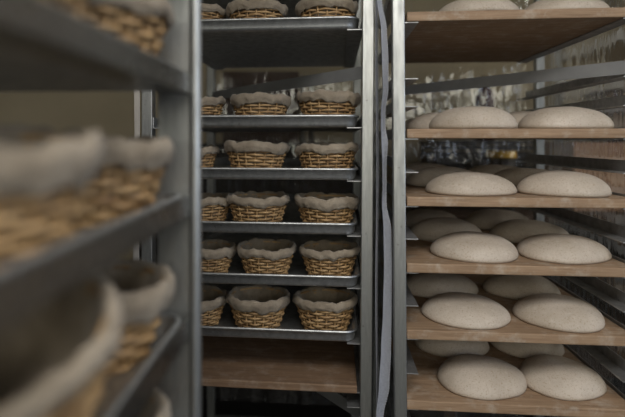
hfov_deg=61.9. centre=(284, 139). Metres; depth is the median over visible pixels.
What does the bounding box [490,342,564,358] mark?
loaf
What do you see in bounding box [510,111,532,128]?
loaf
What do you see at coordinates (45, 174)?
basket
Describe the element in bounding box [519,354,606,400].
loaf
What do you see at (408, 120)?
loaf
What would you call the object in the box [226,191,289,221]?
basket
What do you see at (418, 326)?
wooden board
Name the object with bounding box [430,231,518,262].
loaf
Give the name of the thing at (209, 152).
basket
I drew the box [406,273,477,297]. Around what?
loaf
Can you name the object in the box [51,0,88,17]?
basket
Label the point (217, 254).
basket
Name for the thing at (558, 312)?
loaf
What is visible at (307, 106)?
wicker bowl
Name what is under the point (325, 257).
basket
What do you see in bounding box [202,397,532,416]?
floor
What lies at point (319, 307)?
basket
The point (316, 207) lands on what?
basket
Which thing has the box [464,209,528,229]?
loaf
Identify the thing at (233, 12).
wicker bowl
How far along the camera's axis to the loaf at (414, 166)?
1.92 m
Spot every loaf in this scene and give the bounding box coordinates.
[391,163,444,178]
[405,118,413,128]
[406,112,440,128]
[406,166,471,186]
[406,209,456,227]
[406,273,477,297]
[410,217,481,241]
[414,339,488,357]
[421,292,510,329]
[425,172,516,195]
[429,106,517,128]
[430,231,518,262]
[437,354,526,399]
[439,0,519,10]
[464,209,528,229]
[469,165,517,173]
[483,275,560,299]
[489,219,568,243]
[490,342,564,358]
[494,168,547,186]
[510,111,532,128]
[512,293,604,332]
[516,170,611,197]
[516,233,611,264]
[518,106,613,128]
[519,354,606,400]
[524,0,609,9]
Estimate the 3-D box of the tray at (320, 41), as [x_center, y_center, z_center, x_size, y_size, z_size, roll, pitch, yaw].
[-0.044,-0.325,1.837,0.580,0.035,0.770,0,0,6]
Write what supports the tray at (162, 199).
on the rack at (41, 28)
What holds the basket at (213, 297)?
on the tray at (290, 327)
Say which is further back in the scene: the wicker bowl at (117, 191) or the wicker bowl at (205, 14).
the wicker bowl at (205, 14)
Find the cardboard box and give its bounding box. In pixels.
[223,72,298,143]
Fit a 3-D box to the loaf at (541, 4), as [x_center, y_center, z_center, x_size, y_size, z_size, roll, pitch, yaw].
[0.774,-0.365,1.452,0.236,0.059,0.223,0,0,-1]
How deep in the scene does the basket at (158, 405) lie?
0.79 m
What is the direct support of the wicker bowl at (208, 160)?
on the basket at (209, 152)
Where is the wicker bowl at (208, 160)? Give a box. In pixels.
[202,154,216,166]
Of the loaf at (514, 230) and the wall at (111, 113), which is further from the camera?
the wall at (111, 113)
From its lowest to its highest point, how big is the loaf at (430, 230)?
0.063 m
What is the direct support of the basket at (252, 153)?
on the tray at (291, 169)
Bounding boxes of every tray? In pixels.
[0,0,179,91]
[0,193,180,278]
[92,313,180,416]
[202,16,358,67]
[202,114,358,131]
[202,158,357,179]
[202,193,357,234]
[202,232,359,286]
[202,283,357,340]
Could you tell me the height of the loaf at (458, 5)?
0.062 m
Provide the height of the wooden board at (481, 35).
0.025 m
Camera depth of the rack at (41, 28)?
0.72 m
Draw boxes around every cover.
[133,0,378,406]
[374,0,624,416]
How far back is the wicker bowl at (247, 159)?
1.50 m
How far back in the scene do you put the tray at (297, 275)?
1.48 m
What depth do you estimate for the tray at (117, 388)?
0.68 m
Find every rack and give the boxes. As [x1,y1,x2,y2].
[0,0,201,416]
[142,0,373,416]
[372,0,624,416]
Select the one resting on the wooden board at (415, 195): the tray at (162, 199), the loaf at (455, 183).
the loaf at (455, 183)
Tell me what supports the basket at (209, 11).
on the tray at (320, 41)
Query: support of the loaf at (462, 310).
on the wooden board at (418, 326)
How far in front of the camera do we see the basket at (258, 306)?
1.52 m
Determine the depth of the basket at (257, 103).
1.50 m
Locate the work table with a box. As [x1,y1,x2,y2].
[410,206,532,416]
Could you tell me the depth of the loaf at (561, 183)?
1.37 m
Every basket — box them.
[0,124,104,265]
[0,270,122,416]
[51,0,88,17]
[52,135,174,229]
[85,0,174,55]
[99,259,174,374]
[138,388,171,416]
[202,3,226,18]
[202,96,225,114]
[202,144,219,166]
[202,192,229,220]
[202,239,236,272]
[202,285,227,325]
[224,140,289,167]
[226,0,287,18]
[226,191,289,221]
[226,284,289,327]
[230,92,290,114]
[236,237,296,273]
[292,286,357,330]
[294,192,359,222]
[295,0,357,16]
[295,89,360,114]
[295,142,358,167]
[299,239,359,275]
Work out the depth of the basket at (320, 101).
1.48 m
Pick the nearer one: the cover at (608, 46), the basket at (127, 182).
the basket at (127, 182)
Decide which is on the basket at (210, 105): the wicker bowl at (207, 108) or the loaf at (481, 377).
the wicker bowl at (207, 108)
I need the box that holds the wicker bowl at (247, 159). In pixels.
[227,151,286,167]
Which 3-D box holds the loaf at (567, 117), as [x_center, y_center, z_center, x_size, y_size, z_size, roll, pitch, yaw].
[0.776,-0.061,1.446,0.244,0.064,0.222,0,0,-2]
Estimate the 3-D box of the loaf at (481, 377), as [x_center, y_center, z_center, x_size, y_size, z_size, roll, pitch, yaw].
[0.553,0.650,1.466,0.244,0.060,0.222,0,0,-8]
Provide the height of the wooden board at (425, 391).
0.025 m
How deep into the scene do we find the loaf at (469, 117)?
1.38 m
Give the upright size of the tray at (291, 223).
0.035 m
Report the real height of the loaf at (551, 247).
0.058 m
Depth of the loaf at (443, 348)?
1.64 m
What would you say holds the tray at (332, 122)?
on the rack at (359, 41)
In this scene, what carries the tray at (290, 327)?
on the rack at (359, 41)
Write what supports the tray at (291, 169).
on the rack at (359, 41)
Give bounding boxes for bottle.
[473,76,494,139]
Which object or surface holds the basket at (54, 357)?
on the tray at (117, 388)
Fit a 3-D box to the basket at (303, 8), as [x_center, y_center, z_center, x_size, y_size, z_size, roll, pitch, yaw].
[0.124,-0.361,1.552,0.188,0.099,0.188,0,0,32]
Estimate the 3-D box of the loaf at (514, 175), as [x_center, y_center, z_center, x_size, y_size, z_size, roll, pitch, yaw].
[0.786,0.119,1.694,0.225,0.058,0.232,0,0,-2]
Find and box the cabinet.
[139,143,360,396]
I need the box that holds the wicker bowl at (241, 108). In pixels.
[234,102,286,114]
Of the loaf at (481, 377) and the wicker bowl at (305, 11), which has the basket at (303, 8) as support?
the wicker bowl at (305, 11)
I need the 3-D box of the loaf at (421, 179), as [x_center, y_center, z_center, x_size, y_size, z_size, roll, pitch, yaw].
[0.526,0.118,1.720,0.252,0.060,0.222,0,0,-4]
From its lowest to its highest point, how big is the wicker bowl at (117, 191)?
0.110 m
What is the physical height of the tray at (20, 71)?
0.035 m
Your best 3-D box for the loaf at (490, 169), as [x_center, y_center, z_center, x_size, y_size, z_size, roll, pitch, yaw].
[0.788,0.120,1.947,0.230,0.056,0.233,0,0,-9]
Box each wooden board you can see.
[202,336,356,392]
[380,219,624,276]
[380,262,624,345]
[380,307,624,416]
[381,176,624,208]
[389,7,624,63]
[405,128,624,138]
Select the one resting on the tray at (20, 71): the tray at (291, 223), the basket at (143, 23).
the basket at (143, 23)
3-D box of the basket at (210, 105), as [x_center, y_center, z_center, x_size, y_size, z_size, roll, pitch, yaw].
[-0.267,-0.087,1.589,0.173,0.093,0.173,0,0,44]
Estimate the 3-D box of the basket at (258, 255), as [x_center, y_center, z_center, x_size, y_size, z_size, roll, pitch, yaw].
[-0.054,0.356,1.567,0.182,0.097,0.182,0,0,40]
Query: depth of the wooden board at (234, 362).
1.56 m
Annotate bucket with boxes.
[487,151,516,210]
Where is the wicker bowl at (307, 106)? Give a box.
[298,99,356,114]
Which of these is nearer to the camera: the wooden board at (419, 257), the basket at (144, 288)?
the basket at (144, 288)
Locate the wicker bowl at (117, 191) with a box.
[52,164,164,229]
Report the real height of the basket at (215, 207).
0.096 m
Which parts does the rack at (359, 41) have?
rail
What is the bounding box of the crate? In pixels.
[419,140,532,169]
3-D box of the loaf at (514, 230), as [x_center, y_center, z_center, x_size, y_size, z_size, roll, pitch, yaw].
[0.796,0.292,1.699,0.244,0.060,0.222,0,0,9]
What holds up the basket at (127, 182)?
on the tray at (162, 199)
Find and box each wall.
[0,0,532,347]
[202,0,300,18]
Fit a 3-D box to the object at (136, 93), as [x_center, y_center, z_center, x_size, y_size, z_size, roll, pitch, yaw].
[-0.054,0.205,1.871,0.711,1.890,0.845,0,0,6]
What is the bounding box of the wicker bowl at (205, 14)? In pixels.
[202,11,224,18]
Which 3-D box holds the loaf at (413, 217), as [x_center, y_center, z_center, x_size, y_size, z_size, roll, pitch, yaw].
[0.544,0.293,1.968,0.232,0.058,0.232,0,0,-11]
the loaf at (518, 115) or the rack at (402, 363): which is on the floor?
the rack at (402, 363)
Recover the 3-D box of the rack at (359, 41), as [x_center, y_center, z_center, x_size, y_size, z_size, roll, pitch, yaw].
[-0.043,0.320,1.847,0.670,2.060,0.842,0,0,6]
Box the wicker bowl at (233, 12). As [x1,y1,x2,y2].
[229,8,283,18]
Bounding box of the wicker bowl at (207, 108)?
[202,103,223,114]
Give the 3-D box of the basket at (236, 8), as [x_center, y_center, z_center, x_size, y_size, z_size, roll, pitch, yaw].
[-0.085,-0.360,1.571,0.188,0.097,0.189,0,0,-31]
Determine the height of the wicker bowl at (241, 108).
0.085 m
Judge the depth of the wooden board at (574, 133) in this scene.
1.34 m
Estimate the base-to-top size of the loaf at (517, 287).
0.060 m
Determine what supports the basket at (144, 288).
on the tray at (117, 388)
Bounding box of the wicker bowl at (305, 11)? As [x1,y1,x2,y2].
[300,6,354,16]
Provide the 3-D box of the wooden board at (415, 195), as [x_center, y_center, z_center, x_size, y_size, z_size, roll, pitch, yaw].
[0.637,0.161,1.713,0.570,0.025,0.760,0,0,5]
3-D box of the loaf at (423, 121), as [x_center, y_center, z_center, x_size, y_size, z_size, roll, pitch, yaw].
[0.521,-0.060,1.723,0.232,0.061,0.232,0,0,11]

